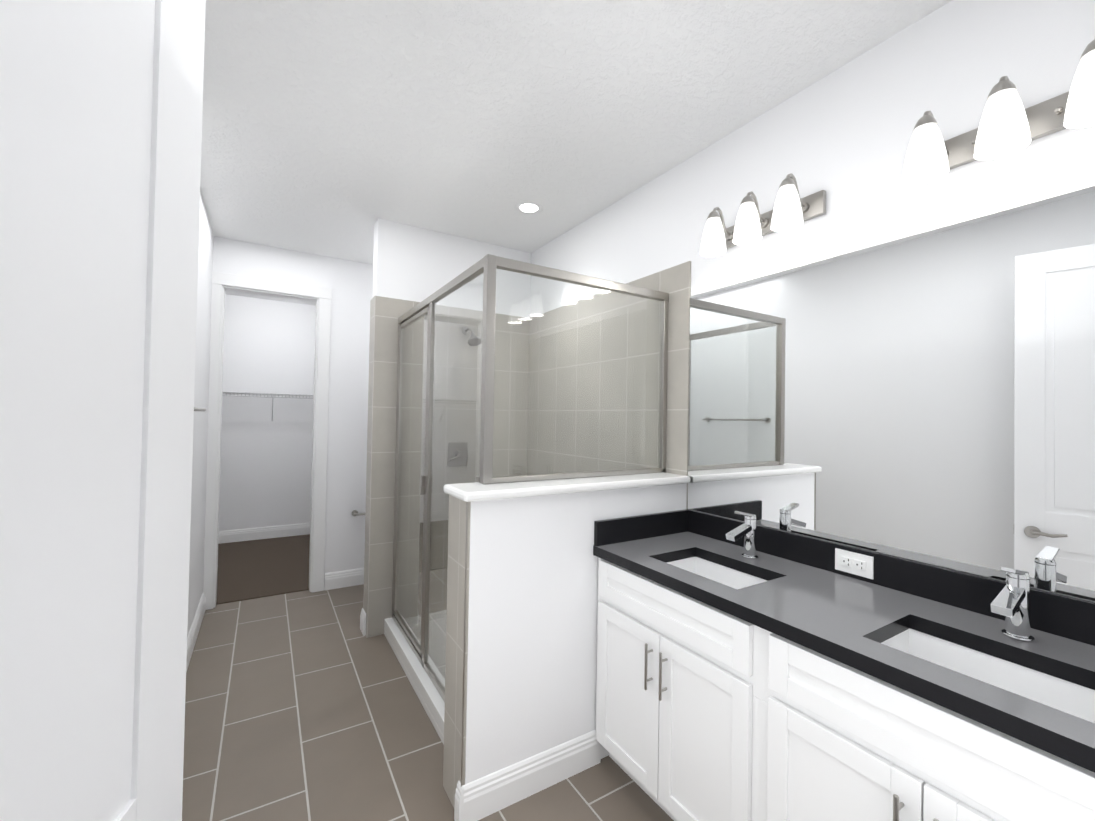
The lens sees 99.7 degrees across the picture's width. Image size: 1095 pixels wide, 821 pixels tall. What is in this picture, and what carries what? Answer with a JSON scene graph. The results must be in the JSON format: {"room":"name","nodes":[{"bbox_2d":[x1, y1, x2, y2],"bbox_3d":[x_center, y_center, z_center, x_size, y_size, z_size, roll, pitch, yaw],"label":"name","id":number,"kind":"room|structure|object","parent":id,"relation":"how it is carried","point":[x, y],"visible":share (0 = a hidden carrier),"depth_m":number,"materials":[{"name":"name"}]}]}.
{"room":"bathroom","nodes":[
{"label":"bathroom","id":0,"kind":"room"},
{"bbox_2d":[187,191,213,636],"bbox_3d":[-1.469,0.074,1.602,0.120,2.750,4.145,2,-1,-31],"label":"wall","id":1,"kind":"structure","parent":0,"point":[200,420],"depth_m":2.98,"materials":[{"name":"white paint"}]},
{"bbox_2d":[0,0,205,820],"bbox_3d":[-0.433,0.235,0.278,0.155,2.400,0.821,1,-1,-15],"label":"door","id":2,"kind":"structure","parent":1,"relation":"in","point":[101,105],"depth_m":0.48,"materials":[{"name":"white paint"}]},
{"bbox_2d":[186,592,205,671],"bbox_3d":[-1.457,1.383,1.656,0.016,0.135,4.055,2,-1,-31],"label":"baseboard","id":3,"kind":"structure","parent":1,"relation":"attached to","point":[195,629],"depth_m":2.90,"materials":[{"name":"white paint"}]},
{"bbox_2d":[194,407,205,410],"bbox_3d":[-1.761,-0.006,2.271,0.074,0.051,0.712,2,-1,-31],"label":"rail","id":4,"kind":"object","parent":1,"relation":"attached to","point":[199,409],"visible":0.21,"depth_m":2.32,"materials":[{"name":"silver metal"}]},
{"bbox_2d":[216,534,309,604],"bbox_3d":[-2.821,1.495,4.494,2.800,0.068,2.090,2,-1,-31],"label":"floor","id":5,"kind":"structure","parent":0,"point":[252,569],"depth_m":4.28,"materials":[{"name":"brown"}]},
{"bbox_2d":[219,294,315,530],"bbox_3d":[-3.294,0.099,5.330,2.800,2.750,0.120,2,-1,-31],"label":"wall","id":6,"kind":"structure","parent":0,"point":[266,460],"depth_m":5.30,"materials":[{"name":"white paint"}]},
{"bbox_2d":[218,523,309,543],"bbox_3d":[-3.282,1.397,5.252,2.800,0.135,0.016,2,-1,-31],"label":"baseboard","id":7,"kind":"structure","parent":6,"relation":"attached to","point":[239,535],"depth_m":5.27,"materials":[{"name":"white paint"}]},
{"bbox_2d":[222,392,312,420],"bbox_3d":[-3.179,-0.038,5.147,2.768,0.307,0.315,2,-1,-31],"label":"wire closet shelf","id":8,"kind":"object","parent":6,"relation":"attached to","point":[271,394],"visible":0.29,"depth_m":5.09,"materials":[{"name":"grey metal"}]},
{"bbox_2d":[213,236,372,587],"bbox_3d":[-1.674,0.106,3.976,2.245,2.750,0.120,2,-1,-31],"label":"wall","id":9,"kind":"structure","parent":0,"point":[349,283],"depth_m":3.87,"materials":[{"name":"white paint"}]},
{"bbox_2d":[203,271,331,609],"bbox_3d":[-2.198,0.225,3.644,0.838,2.485,0.140,2,-1,-31],"label":"trim","id":10,"kind":"structure","parent":9,"relation":"attached to","point":[222,283],"depth_m":3.62,"materials":[{"name":"white paint"}]},
{"bbox_2d":[324,568,363,589],"bbox_3d":[-1.267,1.424,4.139,1.320,0.135,0.016,2,-1,-31],"label":"baseboard","id":11,"kind":"structure","parent":9,"relation":"attached to","point":[342,579],"depth_m":3.87,"materials":[{"name":"white paint"}]},
{"bbox_2d":[352,510,364,515],"bbox_3d":[-1.547,0.873,3.931,0.212,0.051,0.082,2,-1,-31],"label":"toilet paper holder","id":12,"kind":"object","parent":9,"relation":"attached to","point":[355,513],"visible":0.42,"depth_m":3.89,"materials":[{"name":"silver metal"}]},
{"bbox_2d":[182,584,673,820],"bbox_3d":[-0.584,1.493,1.525,3.175,0.060,5.310,2,-1,-31],"label":"floor","id":13,"kind":"structure","parent":0,"point":[306,705],"depth_m":2.08,"materials":[{"name":"tile"}]},
{"bbox_2d":[384,617,444,744],"bbox_3d":[-0.262,1.437,2.729,1.055,0.100,1.410,2,-1,-31],"label":"shower pan","id":14,"kind":"object","parent":13,"relation":"on","point":[429,696],"visible":0.04,"depth_m":2.42,"materials":[{"name":"white plastic"}]},
{"bbox_2d":[392,254,668,701],"bbox_3d":[-0.215,0.387,2.720,1.029,1.999,1.479,2,-1,-31],"label":"shower enclosure","id":15,"kind":"object","parent":14,"relation":"on","point":[419,602],"visible":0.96,"depth_m":2.36,"materials":[{"name":"clear glass"}]},
{"bbox_2d":[443,483,686,806],"bbox_3d":[0.132,0.911,2.029,1.133,1.145,0.200,2,-1,-31],"label":"wall","id":16,"kind":"structure","parent":13,"relation":"on","point":[521,634],"depth_m":1.78,"materials":[{"name":"white paint"}]},
{"bbox_2d":[454,781,463,820],"bbox_3d":[-0.315,1.402,1.644,0.016,0.135,0.046,2,-1,-31],"label":"baseboard","id":17,"kind":"structure","parent":16,"relation":"attached to","point":[459,805],"depth_m":1.63,"materials":[{"name":"white paint"}]},
{"bbox_2d":[463,730,600,820],"bbox_3d":[-0.040,1.409,1.795,0.610,0.135,0.016,2,-1,-31],"label":"baseboard","id":18,"kind":"structure","parent":16,"relation":"attached to","point":[491,793],"depth_m":1.77,"materials":[{"name":"white paint"}]},
{"bbox_2d":[444,472,690,501],"bbox_3d":[0.140,0.321,2.024,1.152,0.035,0.240,2,-1,-31],"label":"sill","id":19,"kind":"structure","parent":16,"relation":"on","point":[472,492],"depth_m":1.87,"materials":[{"name":"white stone"}]},
{"bbox_2d":[593,509,1094,820],"bbox_3d":[0.819,0.936,1.429,0.602,1.100,1.537,2,-1,-31],"label":"bathroom vanity","id":20,"kind":"object","parent":13,"relation":"on","point":[748,669],"visible":1,"depth_m":1.26,"materials":[{"name":"white paint"}]},
{"bbox_2d":[835,548,873,578],"bbox_3d":[1.054,0.527,1.592,0.008,0.074,0.120,2,-1,-31],"label":"electrical outlet plate","id":21,"kind":"object","parent":20,"relation":"attached to","point":[858,564],"visible":1,"depth_m":1.59,"materials":[{"name":"white plastic"}]},
{"bbox_2d":[372,218,530,317],"bbox_3d":[-0.685,0.115,3.397,1.160,2.750,0.140,2,-1,-31],"label":"wall","id":22,"kind":"structure","parent":0,"point":[414,263],"depth_m":3.25,"materials":[{"name":"white paint"}]},
{"bbox_2d":[360,608,365,635],"bbox_3d":[-1.231,1.408,3.084,0.016,0.135,0.126,2,-1,-31],"label":"baseboard","id":23,"kind":"structure","parent":22,"relation":"attached to","point":[363,622],"depth_m":3.05,"materials":[{"name":"white paint"}]},
{"bbox_2d":[363,296,376,637],"bbox_3d":[-1.187,0.361,3.083,0.012,2.230,0.150,2,-1,-31],"label":"wall tile","id":24,"kind":"structure","parent":22,"relation":"attached to","point":[369,470],"depth_m":3.05,"materials":[{"name":"beige tile"}]},
{"bbox_2d":[369,296,529,636],"bbox_3d":[-0.650,0.374,3.329,1.160,2.230,0.010,2,-1,-31],"label":"tiled wall","id":25,"kind":"structure","parent":22,"relation":"attached to","point":[390,312],"depth_m":3.28,"materials":[{"name":"beige tile"}]},
{"bbox_2d":[448,442,467,465],"bbox_3d":[-0.632,0.314,3.300,0.152,0.170,0.057,2,-1,-31],"label":"shower valve","id":26,"kind":"object","parent":25,"relation":"attached to","point":[459,454],"depth_m":3.31,"materials":[{"name":"silver metal"}]},
{"bbox_2d":[462,327,481,345],"bbox_3d":[-0.539,-0.529,3.263,0.100,0.158,0.224,2,-1,-31],"label":"shower head","id":27,"kind":"object","parent":25,"relation":"attached to","point":[472,332],"depth_m":3.22},
{"bbox_2d":[200,0,951,305],"bbox_3d":[-1.218,-1.326,2.375,3.500,0.080,7.400,2,-1,-31],"label":"ceiling","id":28,"kind":"structure","parent":0,"point":[335,128],"depth_m":1.90,"materials":[{"name":"white paint"}]},
{"bbox_2d":[514,201,542,214],"bbox_3d":[-0.116,-1.256,2.871,0.180,0.003,0.180,2,-1,-31],"label":"recessed light","id":29,"kind":"object","parent":28,"relation":"in","point":[527,208],"visible":1,"depth_m":2.86,"materials":[{"name":"white paint"}]},
{"bbox_2d":[530,0,1094,601],"bbox_3d":[0.695,0.123,2.365,0.120,2.750,5.340,2,-1,-31],"label":"wall","id":30,"kind":"structure","parent":0,"point":[842,136],"depth_m":1.61,"materials":[{"name":"white paint"}]},
{"bbox_2d":[527,261,690,508],"bbox_3d":[0.263,0.384,2.937,0.010,2.230,1.610,2,-1,-31],"label":"shower wall tile","id":31,"kind":"structure","parent":30,"relation":"attached to","point":[674,282],"depth_m":2.76,"materials":[{"name":"beige tile"}]},
{"bbox_2d":[700,173,825,255],"bbox_3d":[0.837,-0.784,1.875,0.188,0.202,0.470,2,-1,-31],"label":"sconce","id":32,"kind":"object","parent":30,"relation":"attached to","point":[792,210],"visible":1,"depth_m":1.81,"materials":[{"name":"white glass"}]},
{"bbox_2d":[687,186,1094,601],"bbox_3d":[1.091,-0.043,1.602,0.006,1.037,1.531,2,-1,-31],"label":"wall mirror","id":33,"kind":"object","parent":30,"relation":"attached to","point":[927,397],"visible":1,"depth_m":1.45,"materials":[{"name":"silver mirror"}]},
{"bbox_2d":[902,39,1094,184],"bbox_3d":[1.228,-0.787,1.235,0.188,0.202,0.470,2,-1,-31],"label":"sconce","id":34,"kind":"object","parent":30,"relation":"attached to","point":[1009,124],"visible":1,"depth_m":1.21,"materials":[{"name":"white glass"}]}
]}

